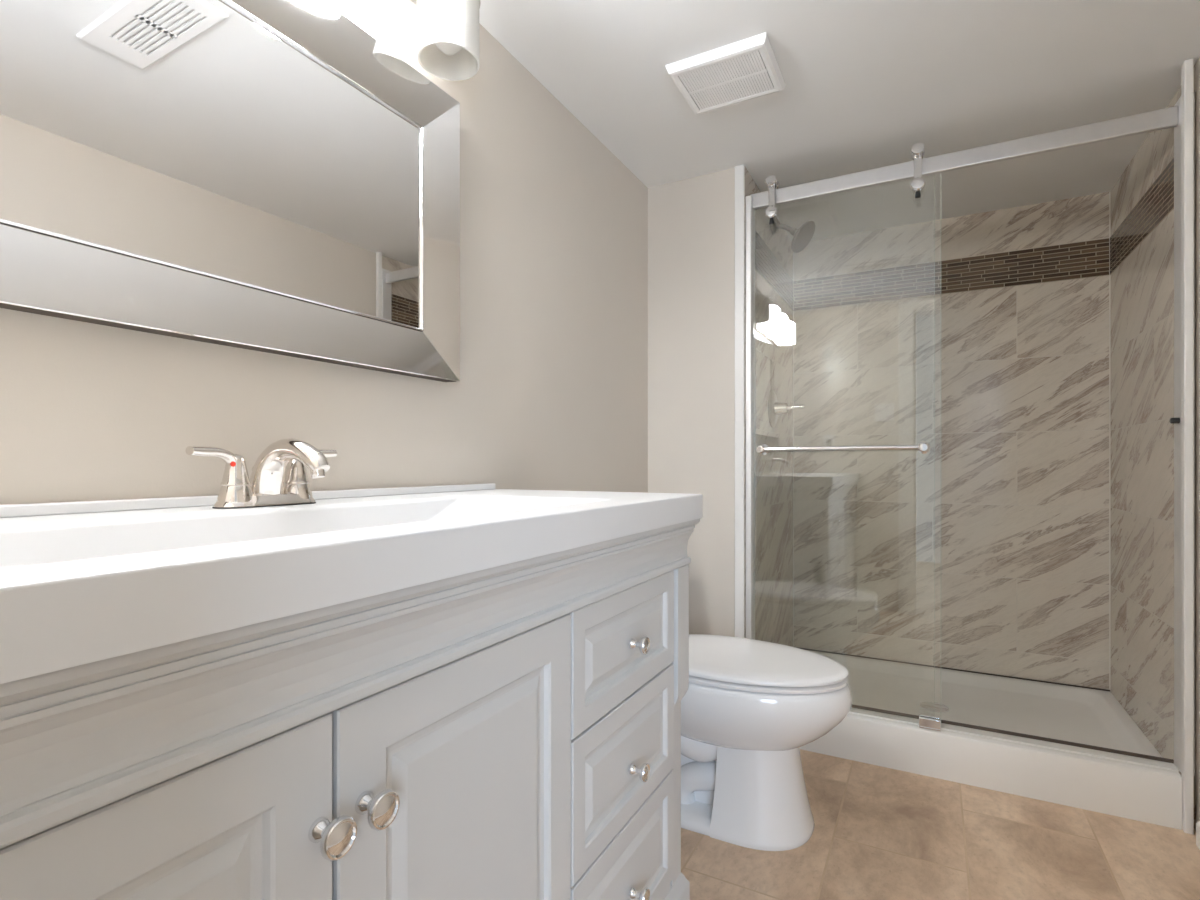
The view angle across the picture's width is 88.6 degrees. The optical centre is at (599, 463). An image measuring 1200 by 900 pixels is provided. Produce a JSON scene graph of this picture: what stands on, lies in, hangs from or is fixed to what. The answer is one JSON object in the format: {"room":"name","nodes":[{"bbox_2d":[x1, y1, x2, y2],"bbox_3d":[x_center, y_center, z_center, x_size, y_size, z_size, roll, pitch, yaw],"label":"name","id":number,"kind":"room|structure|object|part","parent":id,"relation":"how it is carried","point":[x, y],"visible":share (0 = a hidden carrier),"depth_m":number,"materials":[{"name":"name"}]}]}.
{"room":"bathroom","nodes":[
{"label":"bathroom","id":0,"kind":"room"},
{"bbox_2d":[0,0,647,504],"bbox_3d":[-0.185,-0.045,1.781,0.100,2.031,3.335,0,0,28],"label":"wall","id":1,"kind":"structure","parent":0,"point":[551,393],"depth_m":1.43,"materials":[{"name":"beige paint"}]},
{"bbox_2d":[0,0,459,381],"bbox_3d":[-0.555,-0.487,0.941,0.042,0.612,0.955,0,0,29],"label":"mirror","id":2,"kind":"object","parent":1,"relation":"attached to","point":[269,176],"visible":1,"depth_m":0.93,"materials":[{"name":"silver metal"}]},
{"bbox_2d":[0,483,495,517],"bbox_3d":[-0.566,0.055,0.943,0.019,0.014,1.284,0,0,28],"label":"backsplash","id":3,"kind":"structure","parent":1,"relation":"attached to","point":[56,508],"depth_m":0.85,"materials":[{"name":"white stone"}]},
{"bbox_2d":[411,0,480,80],"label":"vanity light","id":4,"kind":"object","parent":1,"relation":"attached to","point":[447,39],"depth_m":1.19,"materials":[{"name":"white glass"}]},
{"bbox_3d":[-0.300,-0.860,1.221,0.120,0.126,0.120,0,0,28],"label":"lamp shade","id":5,"kind":"part","parent":4,"relation":"part of","materials":[{"name":"white glass"}]},
{"bbox_3d":[-0.300,-0.869,1.221,0.060,0.106,0.060,0,0,28],"label":"bulb","id":6,"kind":"part","parent":4,"relation":"part of","materials":[{"name":"white glass"}]},
{"bbox_2d":[648,167,793,646],"bbox_3d":[0.582,-0.045,2.706,0.378,2.031,0.980,0,0,28],"label":"wall","id":7,"kind":"structure","parent":0,"point":[691,221],"depth_m":2.31,"materials":[{"name":"beige paint"}]},
{"bbox_2d":[735,165,744,637],"bbox_3d":[0.497,-0.045,2.189,0.033,2.031,0.012,0,0,28],"label":"trim","id":8,"kind":"structure","parent":7,"relation":"attached to","point":[739,170],"depth_m":2.18,"materials":[{"name":"white paint"}]},
{"bbox_2d":[768,390,804,427],"bbox_3d":[0.775,-0.230,2.535,0.130,0.156,0.156,0,0,28],"label":"shower valve","id":9,"kind":"object","parent":7,"relation":"attached to","point":[775,408],"visible":1,"depth_m":2.53,"materials":[{"name":"silver metal"}]},
{"bbox_3d":[0.780,-0.230,2.532,0.118,0.056,0.056,0,0,28],"label":"lever","id":10,"kind":"part","parent":9,"relation":"part of","materials":[{"name":"silver metal"}]},
{"bbox_2d":[771,219,814,252],"bbox_3d":[0.791,-0.944,2.518,0.168,0.150,0.132,0,0,28],"label":"showerhead","id":11,"kind":"object","parent":7,"relation":"attached to","point":[802,236],"visible":0.98,"depth_m":2.50,"materials":[{"name":"silver metal"}]},
{"bbox_3d":[0.760,-0.973,2.543,0.085,0.050,0.019,0,0,28],"label":"shower arm","id":12,"kind":"part","parent":11,"relation":"part of","materials":[{"name":"silver metal"}]},
{"bbox_2d":[479,0,1199,240],"bbox_3d":[0.553,-1.111,1.386,1.775,0.100,3.335,0,0,28],"label":"ceiling","id":13,"kind":"structure","parent":0,"point":[867,81],"depth_m":1.72,"materials":[{"name":"white paint"}]},
{"bbox_2d":[666,32,785,114],"bbox_3d":[0.346,-1.049,1.674,0.265,0.024,0.230,0,0,28],"label":"exhaust fan","id":14,"kind":"object","parent":13,"relation":"attached to","point":[746,69],"visible":1,"depth_m":1.64,"materials":[{"name":"white plastic"}]},
{"bbox_2d":[679,50,773,109],"bbox_3d":[0.346,-1.041,1.674,0.215,0.005,0.180,0,0,28],"label":"grille","id":15,"kind":"object","parent":14,"relation":"attached to","point":[748,74],"depth_m":1.67,"materials":[{"name":"white plastic"}]},
{"bbox_2d":[681,749,1199,899],"bbox_3d":[0.009,1.020,0.372,1.775,0.100,5.635,0,0,28],"label":"floor","id":16,"kind":"structure","parent":0,"point":[879,833],"depth_m":1.53,"materials":[{"name":"beige tile"}]},
{"bbox_2d":[0,519,699,899],"bbox_3d":[-0.330,0.541,0.829,0.537,0.858,1.302,0,0,28],"label":"vanity cabinet","id":17,"kind":"object","parent":16,"relation":"on","point":[512,731],"visible":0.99,"depth_m":0.57,"materials":[{"name":"white paint"}]},
{"bbox_3d":[-0.324,0.512,0.356,0.020,0.604,0.382,0,0,28],"label":"door","id":18,"kind":"part","parent":17,"relation":"part of","materials":[{"name":"white paint"}]},
{"bbox_3d":[-0.219,0.301,0.500,0.030,0.032,0.032,0,0,28],"label":"knob","id":19,"kind":"part","parent":17,"relation":"part of","materials":[{"name":"silver metal"}]},
{"bbox_2d":[0,483,702,683],"bbox_3d":[-0.332,0.109,0.829,0.539,0.122,1.307,0,0,28],"label":"countertop","id":20,"kind":"structure","parent":17,"relation":"on","point":[82,582],"depth_m":0.57,"materials":[{"name":"white stone"}]},
{"bbox_2d":[186,439,336,508],"bbox_3d":[-0.490,0.012,0.910,0.178,0.099,0.178,0,0,-20],"label":"faucet","id":21,"kind":"object","parent":20,"relation":"on","point":[268,485],"visible":1,"depth_m":0.88,"materials":[{"name":"silver metal"}]},
{"bbox_3d":[-0.532,-0.007,0.850,0.021,0.034,0.073,0,0,25],"label":"lever","id":22,"kind":"part","parent":21,"relation":"part of","materials":[{"name":"silver metal"}]},
{"bbox_3d":[-0.519,0.021,0.877,0.047,0.071,0.047,0,0,28],"label":"handle","id":23,"kind":"part","parent":21,"relation":"part of","materials":[{"name":"silver metal"}]},
{"bbox_3d":[-0.497,0.052,0.919,0.053,0.019,0.151,0,0,28],"label":"plate","id":24,"kind":"part","parent":21,"relation":"part of","materials":[{"name":"silver metal"}]},
{"bbox_3d":[-0.452,0.010,0.895,0.156,0.094,0.048,0,0,28],"label":"spout","id":25,"kind":"part","parent":21,"relation":"part of","materials":[{"name":"silver metal"}]},
{"bbox_3d":[-0.474,0.021,0.961,0.047,0.071,0.047,0,0,28],"label":"handle","id":26,"kind":"part","parent":21,"relation":"part of","materials":[{"name":"silver metal"}]},
{"bbox_3d":[-0.459,-0.007,0.986,0.021,0.034,0.073,0,0,31],"label":"lever","id":27,"kind":"part","parent":21,"relation":"part of","materials":[{"name":"silver metal"}]},
{"bbox_3d":[-0.197,0.301,0.540,0.030,0.032,0.032,0,0,28],"label":"knob","id":28,"kind":"part","parent":17,"relation":"part of","materials":[{"name":"silver metal"}]},
{"bbox_3d":[-0.140,0.512,0.699,0.020,0.604,0.386,0,0,28],"label":"door","id":29,"kind":"part","parent":17,"relation":"part of","materials":[{"name":"white paint"}]},
{"bbox_3d":[0.045,0.299,1.046,0.020,0.182,0.391,0,0,28],"label":"drawer","id":30,"kind":"part","parent":17,"relation":"part of","materials":[{"name":"white paint"}]},
{"bbox_3d":[0.045,0.708,1.046,0.020,0.212,0.391,0,0,28],"label":"drawer","id":31,"kind":"part","parent":17,"relation":"part of","materials":[{"name":"white paint"}]},
{"bbox_3d":[0.045,0.496,1.046,0.020,0.204,0.391,0,0,28],"label":"drawer","id":32,"kind":"part","parent":17,"relation":"part of","materials":[{"name":"white paint"}]},
{"bbox_3d":[0.066,0.724,1.031,0.030,0.029,0.029,0,0,28],"label":"knob","id":33,"kind":"part","parent":17,"relation":"part of","materials":[{"name":"silver metal"}]},
{"bbox_3d":[0.066,0.515,1.031,0.030,0.029,0.029,0,0,28],"label":"knob","id":34,"kind":"part","parent":17,"relation":"part of","materials":[{"name":"silver metal"}]},
{"bbox_3d":[0.066,0.303,1.031,0.030,0.029,0.029,0,0,28],"label":"knob","id":35,"kind":"part","parent":17,"relation":"part of","materials":[{"name":"silver metal"}]},
{"bbox_3d":[-0.142,0.841,0.703,0.015,0.042,1.165,0,0,28],"label":"rail","id":36,"kind":"part","parent":17,"relation":"part of","materials":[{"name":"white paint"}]},
{"bbox_2d":[681,634,851,850],"bbox_3d":[0.307,0.588,1.753,0.763,0.778,0.448,0,0,28],"label":"toilet","id":37,"kind":"object","parent":16,"relation":"on","point":[749,707],"visible":0.53,"depth_m":1.57,"materials":[{"name":"white ceramic"}]},
{"bbox_3d":[0.388,0.661,1.709,0.579,0.186,0.374,0,0,28],"label":"bowl","id":38,"kind":"part","parent":37,"relation":"part of","materials":[{"name":"white ceramic"}]},
{"bbox_3d":[0.398,0.559,1.704,0.537,0.012,0.364,0,0,28],"label":"seat","id":39,"kind":"part","parent":37,"relation":"part of","materials":[{"name":"white plastic"}]},
{"bbox_3d":[0.396,0.538,1.705,0.545,0.020,0.368,0,0,28],"label":"lid","id":40,"kind":"part","parent":37,"relation":"part of","materials":[{"name":"white plastic"}]},
{"bbox_2d":[796,647,1181,829],"bbox_3d":[1.250,0.899,2.288,1.198,0.142,0.884,0,0,28],"label":"shower pan","id":41,"kind":"object","parent":16,"relation":"on","point":[1053,710],"visible":0.65,"depth_m":2.00,"materials":[{"name":"white plastic"}]},
{"bbox_2d":[745,92,1194,775],"bbox_3d":[1.060,-0.079,1.934,1.199,1.812,0.069,0,0,28],"label":"shower door frame","id":42,"kind":"structure","parent":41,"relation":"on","point":[1170,117],"depth_m":1.88,"materials":[{"name":"metal"}]},
{"bbox_2d":[756,142,929,454],"bbox_3d":[0.795,-0.094,2.036,0.585,1.824,0.090,0,0,28],"label":"shower door hardware","id":43,"kind":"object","parent":42,"relation":"attached to","point":[917,184],"depth_m":1.97,"materials":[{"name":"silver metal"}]},
{"bbox_3d":[0.564,-0.051,2.142,0.038,0.038,0.058,0,0,28],"label":"bar post","id":44,"kind":"part","parent":43,"relation":"part of","materials":[{"name":"silver metal"}]},
{"bbox_3d":[0.596,-0.878,2.142,0.042,0.042,0.018,0,0,28],"label":"clamp knob","id":45,"kind":"part","parent":43,"relation":"part of","materials":[{"name":"silver metal"}]},
{"bbox_3d":[0.996,-0.878,1.928,0.042,0.042,0.018,0,0,28],"label":"clamp knob","id":46,"kind":"part","parent":43,"relation":"part of","materials":[{"name":"silver metal"}]},
{"bbox_3d":[1.003,-0.051,1.907,0.038,0.038,0.058,0,0,28],"label":"bar post","id":47,"kind":"part","parent":43,"relation":"part of","materials":[{"name":"silver metal"}]},
{"bbox_3d":[1.052,-0.941,1.938,1.159,0.052,0.018,0,0,28],"label":"header rail","id":48,"kind":"part","parent":42,"relation":"part of","materials":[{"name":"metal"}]},
{"bbox_2d":[793,191,1110,689],"bbox_3d":[1.525,-0.045,2.698,1.302,2.031,0.104,0,0,28],"label":"wall","id":49,"kind":"structure","parent":0,"point":[1023,293],"depth_m":2.63,"materials":[{"name":"stone"}]},
{"bbox_2d":[1110,57,1199,829],"bbox_3d":[1.266,-0.045,0.947,0.103,2.031,3.235,0,0,28],"label":"wall","id":50,"kind":"structure","parent":0,"point":[1142,198],"depth_m":1.99,"materials":[{"name":"stone"}]},
{"bbox_2d":[1181,59,1193,834],"bbox_3d":[1.550,-0.045,1.622,0.018,2.031,0.024,0,0,28],"label":"trim","id":51,"kind":"structure","parent":50,"relation":"attached to","point":[1187,68],"depth_m":1.61,"materials":[{"name":"white paint"}]},
{"bbox_2d":[1196,821,1199,849],"bbox_3d":[1.017,0.934,0.607,0.022,0.072,2.167,0,0,28],"label":"baseboard","id":52,"kind":"structure","parent":50,"relation":"attached to","point":[1197,823],"depth_m":1.56,"materials":[{"name":"white paint"}]}
]}

